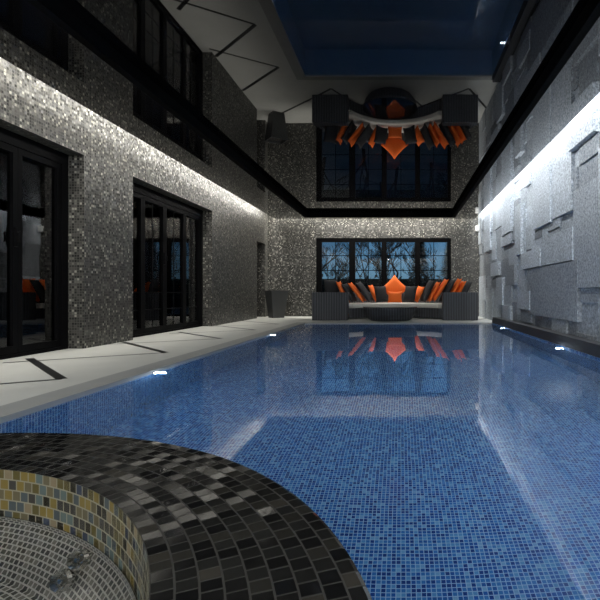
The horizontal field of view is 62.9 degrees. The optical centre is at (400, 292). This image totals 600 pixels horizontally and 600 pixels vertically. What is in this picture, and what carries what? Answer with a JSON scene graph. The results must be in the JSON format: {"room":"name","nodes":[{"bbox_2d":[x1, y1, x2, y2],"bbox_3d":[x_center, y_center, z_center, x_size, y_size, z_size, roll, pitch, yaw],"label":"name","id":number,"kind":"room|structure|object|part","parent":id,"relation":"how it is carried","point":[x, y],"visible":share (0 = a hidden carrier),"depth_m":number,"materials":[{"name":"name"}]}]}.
{"room":"indoor swimming pool","nodes":[
{"label":"indoor swimming pool","id":0,"kind":"room"},
{"bbox_2d":[0,57,267,348],"bbox_3d":[-4.500,-1.031,6.450,0.450,3.562,18.150,0,0,0],"label":"wall","id":1,"kind":"structure","parent":0,"point":[105,160],"depth_m":7.09,"materials":[{"name":"grey tile"}]},
{"bbox_2d":[0,127,67,359],"bbox_3d":[-4.529,-0.555,4.935,0.182,2.610,2.940,0,0,0],"label":"door","id":2,"kind":"structure","parent":1,"relation":"in","point":[33,174],"depth_m":5.83,"materials":[{"name":"black glass"}]},
{"bbox_3d":[-4.543,-0.506,5.216,0.011,2.250,0.594,0,0,0],"label":"glass pane","id":3,"kind":"part","parent":2,"relation":"part of","materials":[{"name":"clear glass"}]},
{"bbox_3d":[-4.545,-0.499,5.216,0.090,2.415,0.722,0,0,0],"label":"panel","id":4,"kind":"part","parent":2,"relation":"part of","materials":[{"name":"black metal"}]},
{"bbox_3d":[-4.469,-0.652,5.545,0.062,0.225,0.045,0,0,0],"label":"handle","id":5,"kind":"part","parent":2,"relation":"part of","materials":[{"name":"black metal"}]},
{"bbox_3d":[-4.543,-0.506,5.933,0.011,2.250,0.572,0,0,0],"label":"glass pane","id":6,"kind":"part","parent":2,"relation":"part of","materials":[{"name":"clear glass"}]},
{"bbox_3d":[-4.545,-0.499,5.933,0.090,2.415,0.699,0,0,0],"label":"panel","id":7,"kind":"part","parent":2,"relation":"part of","materials":[{"name":"black glass"}]},
{"bbox_2d":[133,182,202,337],"bbox_3d":[-4.529,-0.555,9.161,0.182,2.610,3.172,0,0,0],"label":"door","id":8,"kind":"structure","parent":1,"relation":"in","point":[167,231],"depth_m":9.08,"materials":[{"name":"black glass"}]},
{"bbox_3d":[-4.543,-0.506,7.976,0.011,2.250,0.489,0,0,0],"label":"glass pane","id":9,"kind":"part","parent":8,"relation":"part of","materials":[{"name":"clear glass"}]},
{"bbox_3d":[-4.545,-0.499,7.976,0.090,2.415,0.616,0,0,0],"label":"panel","id":10,"kind":"part","parent":8,"relation":"part of","materials":[{"name":"black metal"}]},
{"bbox_3d":[-4.543,-0.506,8.674,0.011,2.250,0.639,0,0,0],"label":"glass pane","id":11,"kind":"part","parent":8,"relation":"part of","materials":[{"name":"clear glass"}]},
{"bbox_3d":[-4.545,-0.499,8.674,0.090,2.415,0.766,0,0,0],"label":"panel","id":12,"kind":"part","parent":8,"relation":"part of","materials":[{"name":"black glass"}]},
{"bbox_3d":[-4.469,-0.652,9.025,0.062,0.225,0.045,0,0,0],"label":"handle","id":13,"kind":"part","parent":8,"relation":"part of","materials":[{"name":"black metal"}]},
{"bbox_3d":[-4.543,-0.506,9.476,0.011,2.250,0.699,0,0,0],"label":"glass pane","id":14,"kind":"part","parent":8,"relation":"part of","materials":[{"name":"clear glass"}]},
{"bbox_3d":[-4.545,-0.499,9.476,0.090,2.415,0.826,0,0,0],"label":"panel","id":15,"kind":"part","parent":8,"relation":"part of","materials":[{"name":"black glass"}]},
{"bbox_3d":[-4.543,-0.506,10.260,0.011,2.250,0.602,0,0,0],"label":"glass pane","id":16,"kind":"part","parent":8,"relation":"part of","materials":[{"name":"clear glass"}]},
{"bbox_3d":[-4.545,-0.499,10.260,0.090,2.415,0.729,0,0,0],"label":"panel","id":17,"kind":"part","parent":8,"relation":"part of","materials":[{"name":"black glass"}]},
{"bbox_2d":[0,316,491,420],"bbox_3d":[-0.803,0.794,6.412,7.920,0.091,18.075,0,0,0],"label":"floor","id":18,"kind":"structure","parent":0,"point":[28,383],"depth_m":5.43,"materials":[{"name":"stone"}]},
{"bbox_2d":[265,290,287,317],"bbox_3d":[-3.788,0.338,14.438,0.540,0.825,0.540,0,0,-38],"label":"planter","id":19,"kind":"object","parent":18,"relation":"on","point":[276,300],"visible":0.97,"depth_m":14.27,"materials":[{"name":"grey"}]},
{"bbox_2d":[363,306,416,320],"bbox_3d":[-0.300,0.562,13.088,1.500,0.375,1.500,0,0,0],"label":"coffee table","id":20,"kind":"object","parent":18,"relation":"on","point":[374,313],"visible":0.98,"depth_m":12.51,"materials":[{"name":"grey wicker"}]},
{"bbox_2d":[312,292,477,319],"bbox_3d":[-0.165,0.364,13.995,4.560,0.772,1.965,0,0,0],"label":"curved sofa","id":21,"kind":"object","parent":18,"relation":"on","point":[325,305],"visible":0.73,"depth_m":13.01,"materials":[{"name":"grey wicker"}]},
{"bbox_2d":[323,279,337,291],"bbox_3d":[-1.986,-0.057,13.575,0.450,0.697,0.200,0,0,-34],"label":"throw cushion","id":22,"kind":"object","parent":21,"relation":"on","point":[330,285],"visible":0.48,"depth_m":13.53,"materials":[{"name":"grey fabric"}]},
{"bbox_3d":[-1.950,0.364,13.159,0.990,0.772,0.292,0,0,0],"label":"arm","id":23,"kind":"part","parent":21,"relation":"part of","materials":[{"name":"grey wicker"}]},
{"bbox_2d":[336,281,349,301],"bbox_3d":[-1.678,-0.029,13.740,0.296,0.657,0.475,0,0,10],"label":"throw cushion","id":24,"kind":"object","parent":21,"relation":"on","point":[339,285],"visible":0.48,"depth_m":13.61,"materials":[{"name":"orange fabric"}]},
{"bbox_2d":[341,283,356,302],"bbox_3d":[-1.510,-0.012,13.875,0.336,0.588,0.524,0,0,13],"label":"throw cushion","id":25,"kind":"object","parent":21,"relation":"on","point":[346,287],"visible":0.88,"depth_m":13.76,"materials":[{"name":"grey fabric"}]},
{"bbox_2d":[348,282,365,301],"bbox_3d":[-1.296,-0.029,13.988,0.460,0.603,0.530,0,0,7],"label":"throw cushion","id":26,"kind":"object","parent":21,"relation":"on","point":[356,291],"visible":1,"depth_m":13.82,"materials":[{"name":"orange fabric"}]},
{"bbox_2d":[355,282,372,301],"bbox_3d":[-1.083,-0.044,14.100,0.431,0.635,0.567,0,0,13],"label":"throw cushion","id":27,"kind":"object","parent":21,"relation":"on","point":[361,287],"visible":1,"depth_m":13.94,"materials":[{"name":"grey fabric"}]},
{"bbox_2d":[368,285,375,301],"bbox_3d":[-0.822,0.000,14.363,0.234,0.528,0.476,0,0,14],"label":"throw cushion","id":28,"kind":"object","parent":21,"relation":"on","point":[371,288],"visible":0.78,"depth_m":14.20,"materials":[{"name":"orange fabric"}]},
{"bbox_2d":[374,285,387,302],"bbox_3d":[-0.598,0.030,14.213,0.448,0.519,0.221,0,0,-33],"label":"throw cushion","id":29,"kind":"object","parent":21,"relation":"on","point":[380,292],"visible":1,"depth_m":14.13,"materials":[{"name":"grey fabric"}]},
{"bbox_2d":[388,291,401,302],"bbox_3d":[-0.180,0.120,14.250,0.435,0.338,0.142,0,0,0],"label":"throw cushion","id":30,"kind":"object","parent":21,"relation":"on","point":[392,296],"visible":1,"depth_m":14.20,"materials":[{"name":"orange fabric"}]},
{"bbox_2d":[386,275,404,293],"bbox_3d":[-0.200,-0.139,14.625,0.868,0.851,0.211,0,0,-3],"label":"throw cushion","id":31,"kind":"object","parent":21,"relation":"on","point":[394,285],"visible":0.62,"depth_m":14.58,"materials":[{"name":"orange fabric"}]},
{"bbox_2d":[349,303,441,307],"bbox_3d":[-0.158,0.366,14.089,4.163,0.131,1.508,0,0,0],"label":"seat cushion","id":32,"kind":"object","parent":21,"relation":"on","point":[351,305],"depth_m":13.77,"materials":[{"name":"beige fabric"}]},
{"bbox_3d":[-0.158,0.208,14.156,4.455,0.446,1.642,0,0,0],"label":"backrest","id":33,"kind":"part","parent":21,"relation":"part of","materials":[{"name":"grey wicker"}]},
{"bbox_2d":[403,286,416,302],"bbox_3d":[0.269,0.030,14.213,0.448,0.519,0.221,0,0,33],"label":"throw cushion","id":34,"kind":"object","parent":21,"relation":"on","point":[410,292],"visible":1,"depth_m":14.13,"materials":[{"name":"grey fabric"}]},
{"bbox_2d":[415,286,424,302],"bbox_3d":[0.513,0.030,14.325,0.233,0.518,0.494,0,0,-23],"label":"throw cushion","id":35,"kind":"object","parent":21,"relation":"on","point":[419,291],"visible":0.76,"depth_m":14.18,"materials":[{"name":"orange fabric"}]},
{"bbox_2d":[420,280,434,302],"bbox_3d":[0.780,-0.059,14.137,0.314,0.698,0.531,0,0,-15],"label":"throw cushion","id":36,"kind":"object","parent":21,"relation":"on","point":[428,288],"visible":1,"depth_m":13.98,"materials":[{"name":"grey fabric"}]},
{"bbox_2d":[427,282,439,301],"bbox_3d":[0.957,-0.035,14.025,0.322,0.632,0.494,0,0,-10],"label":"throw cushion","id":37,"kind":"object","parent":21,"relation":"on","point":[433,291],"visible":0.99,"depth_m":13.88,"materials":[{"name":"orange fabric"}]},
{"bbox_2d":[432,279,448,301],"bbox_3d":[1.136,-0.088,13.912,0.430,0.698,0.521,0,0,-9],"label":"throw cushion","id":38,"kind":"object","parent":21,"relation":"on","point":[441,287],"visible":0.88,"depth_m":13.74,"materials":[{"name":"orange fabric"}]},
{"bbox_2d":[438,279,455,301],"bbox_3d":[1.336,-0.064,13.800,0.393,0.720,0.508,0,0,-11],"label":"throw cushion","id":39,"kind":"object","parent":21,"relation":"on","point":[450,284],"visible":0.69,"depth_m":13.69,"materials":[{"name":"grey fabric"}]},
{"bbox_2d":[450,279,461,291],"bbox_3d":[1.518,-0.081,13.710,0.370,0.723,0.468,0,0,-10],"label":"throw cushion","id":40,"kind":"object","parent":21,"relation":"on","point":[456,284],"visible":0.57,"depth_m":13.59,"materials":[{"name":"orange fabric"}]},
{"bbox_3d":[1.627,0.364,13.159,0.975,0.772,0.292,0,0,0],"label":"arm","id":41,"kind":"part","parent":21,"relation":"part of","materials":[{"name":"grey wicker"}]},
{"bbox_2d":[456,281,465,291],"bbox_3d":[1.651,-0.040,13.635,0.334,0.660,0.441,0,0,-12],"label":"throw cushion","id":42,"kind":"object","parent":21,"relation":"on","point":[461,285],"visible":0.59,"depth_m":13.52,"materials":[{"name":"orange fabric"}]},
{"bbox_2d":[462,281,471,291],"bbox_3d":[1.808,-0.034,13.500,0.375,0.637,0.312,0,0,-5],"label":"throw cushion","id":43,"kind":"object","parent":21,"relation":"on","point":[468,284],"visible":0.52,"depth_m":13.39,"materials":[{"name":"grey fabric"}]},
{"bbox_2d":[492,323,599,359],"bbox_3d":[-0.064,1.481,4.665,4.702,1.462,14.580,0,0,0],"label":"basin","id":44,"kind":"object","parent":18,"relation":"in","point":[492,323],"visible":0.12,"depth_m":6.99,"materials":[{"name":"blue tile"}]},
{"bbox_2d":[0,433,371,599],"bbox_3d":[-1.808,1.444,0.465,3.690,1.538,3.690,0,0,0],"label":"spa","id":45,"kind":"object","parent":44,"relation":"on","point":[178,522],"visible":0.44,"depth_m":1.51,"materials":[{"name":"black tile"}]},
{"bbox_2d":[0,516,135,599],"bbox_3d":[-1.808,0.847,0.465,2.740,0.001,2.741,0,0,0],"label":"water","id":46,"kind":"object","parent":45,"relation":"in","point":[38,561],"visible":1,"depth_m":1.46,"materials":[{"name":"clear liquid"}]},
{"bbox_2d":[0,324,599,599],"bbox_3d":[-0.064,0.772,4.665,4.703,0.001,14.580,0,0,0],"label":"water","id":47,"kind":"object","parent":44,"relation":"in","point":[446,461],"visible":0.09,"depth_m":2.59,"materials":[{"name":"blue liquid"}]},
{"bbox_2d":[0,0,599,218],"bbox_3d":[-0.833,-2.408,6.281,6.315,0.120,17.438,0,0,0],"label":"ceiling","id":48,"kind":"structure","parent":0,"point":[343,106],"depth_m":5.37,"materials":[{"name":"black paint"}]},
{"bbox_2d":[26,0,599,217],"bbox_3d":[-0.623,-2.280,7.050,4.425,0.135,13.800,0,0,0],"label":"trim","id":49,"kind":"structure","parent":48,"relation":"attached to","point":[54,10],"depth_m":5.21,"materials":[{"name":"black paint"}]},
{"bbox_2d":[268,215,479,315],"bbox_3d":[-0.840,-1.031,15.356,6.870,3.562,0.262,0,0,0],"label":"wall","id":50,"kind":"structure","parent":0,"point":[291,242],"depth_m":15.22,"materials":[{"name":"grey tile"}]},
{"bbox_2d":[316,238,450,292],"bbox_3d":[-0.559,-0.506,15.293,4.328,2.512,0.105,0,0,0],"label":"window","id":51,"kind":"structure","parent":50,"relation":"in","point":[319,241],"depth_m":15.24,"materials":[{"name":"black metal"}]},
{"bbox_2d":[478,93,599,341],"bbox_3d":[2.651,-0.986,6.450,0.488,3.652,18.150,0,0,0],"label":"wall","id":52,"kind":"structure","parent":0,"point":[539,238],"depth_m":7.77,"materials":[{"name":"grey stone"}]},
{"bbox_2d":[492,317,599,357],"bbox_3d":[2.479,0.679,4.665,0.382,0.142,14.580,0,0,0],"label":"baseboard","id":53,"kind":"structure","parent":52,"relation":"attached to","point":[591,347],"depth_m":7.12,"materials":[{"name":"tile"}]},
{"label":"outside","id":54,"kind":"structure","parent":0,"visible":0},
{"bbox_3d":[0.000,0.795,35.873,45.000,0.060,40.755,0,0,0],"label":"ground","id":55,"kind":"structure","parent":54,"visible":0},
{"bbox_2d":[322,257,348,291],"bbox_3d":[-3.473,-0.923,18.745,2.753,3.394,1.998,0,0,19],"label":"bare tree","id":56,"kind":"object","parent":55,"relation":"on","point":[326,267],"visible":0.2,"depth_m":18.98,"materials":[{"name":"black plant"}]},
{"bbox_2d":[322,242,361,281],"bbox_3d":[-3.269,-1.070,23.213,2.850,3.700,2.051,0,0,0],"label":"bare tree","id":57,"kind":"object","parent":55,"relation":"on","point":[337,244],"visible":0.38,"depth_m":22.70,"materials":[{"name":"black plant"}]},
{"bbox_2d":[330,242,375,289],"bbox_3d":[-1.661,-0.740,18.012,1.646,3.024,1.810,0,0,-45],"label":"bare tree","id":58,"kind":"object","parent":55,"relation":"on","point":[360,246],"visible":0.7,"depth_m":17.95,"materials":[{"name":"black plant"}]},
{"bbox_2d":[362,242,401,286],"bbox_3d":[-0.878,-1.831,23.257,2.473,5.202,2.287,0,0,0],"label":"bare tree","id":59,"kind":"object","parent":55,"relation":"on","point":[371,252],"visible":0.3,"depth_m":23.56,"materials":[{"name":"black plant"}]},
{"bbox_2d":[365,242,403,282],"bbox_3d":[-0.712,-1.226,20.635,1.671,4.019,1.753,0,0,-30],"label":"bare tree","id":60,"kind":"object","parent":55,"relation":"on","point":[375,243],"visible":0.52,"depth_m":20.51,"materials":[{"name":"black plant"}]},
{"bbox_2d":[322,274,446,292],"bbox_3d":[-0.019,-0.120,25.505,13.666,1.879,1.460,0,0,0],"label":"hedge","id":61,"kind":"object","parent":55,"relation":"on","point":[372,281],"visible":0.03,"depth_m":25.12,"materials":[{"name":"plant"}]},
{"bbox_2d":[394,242,436,288],"bbox_3d":[0.535,-0.876,19.430,1.648,3.292,2.248,0,0,32],"label":"bare tree","id":62,"kind":"object","parent":55,"relation":"on","point":[405,259],"visible":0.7,"depth_m":19.60,"materials":[{"name":"black plant"}]},
{"bbox_2d":[407,242,431,290],"bbox_3d":[0.975,-1.361,23.971,1.942,4.252,1.842,0,0,25],"label":"evergreen tree","id":63,"kind":"object","parent":55,"relation":"on","point":[424,263],"visible":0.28,"depth_m":23.80,"materials":[{"name":"black plant"}]},
{"bbox_2d":[437,244,446,289],"bbox_3d":[2.296,-0.953,21.442,1.871,3.435,1.919,0,0,0],"label":"evergreen tree","id":64,"kind":"object","parent":55,"relation":"on","point":[445,249],"visible":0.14,"depth_m":21.39,"materials":[{"name":"black plant"}]}
]}

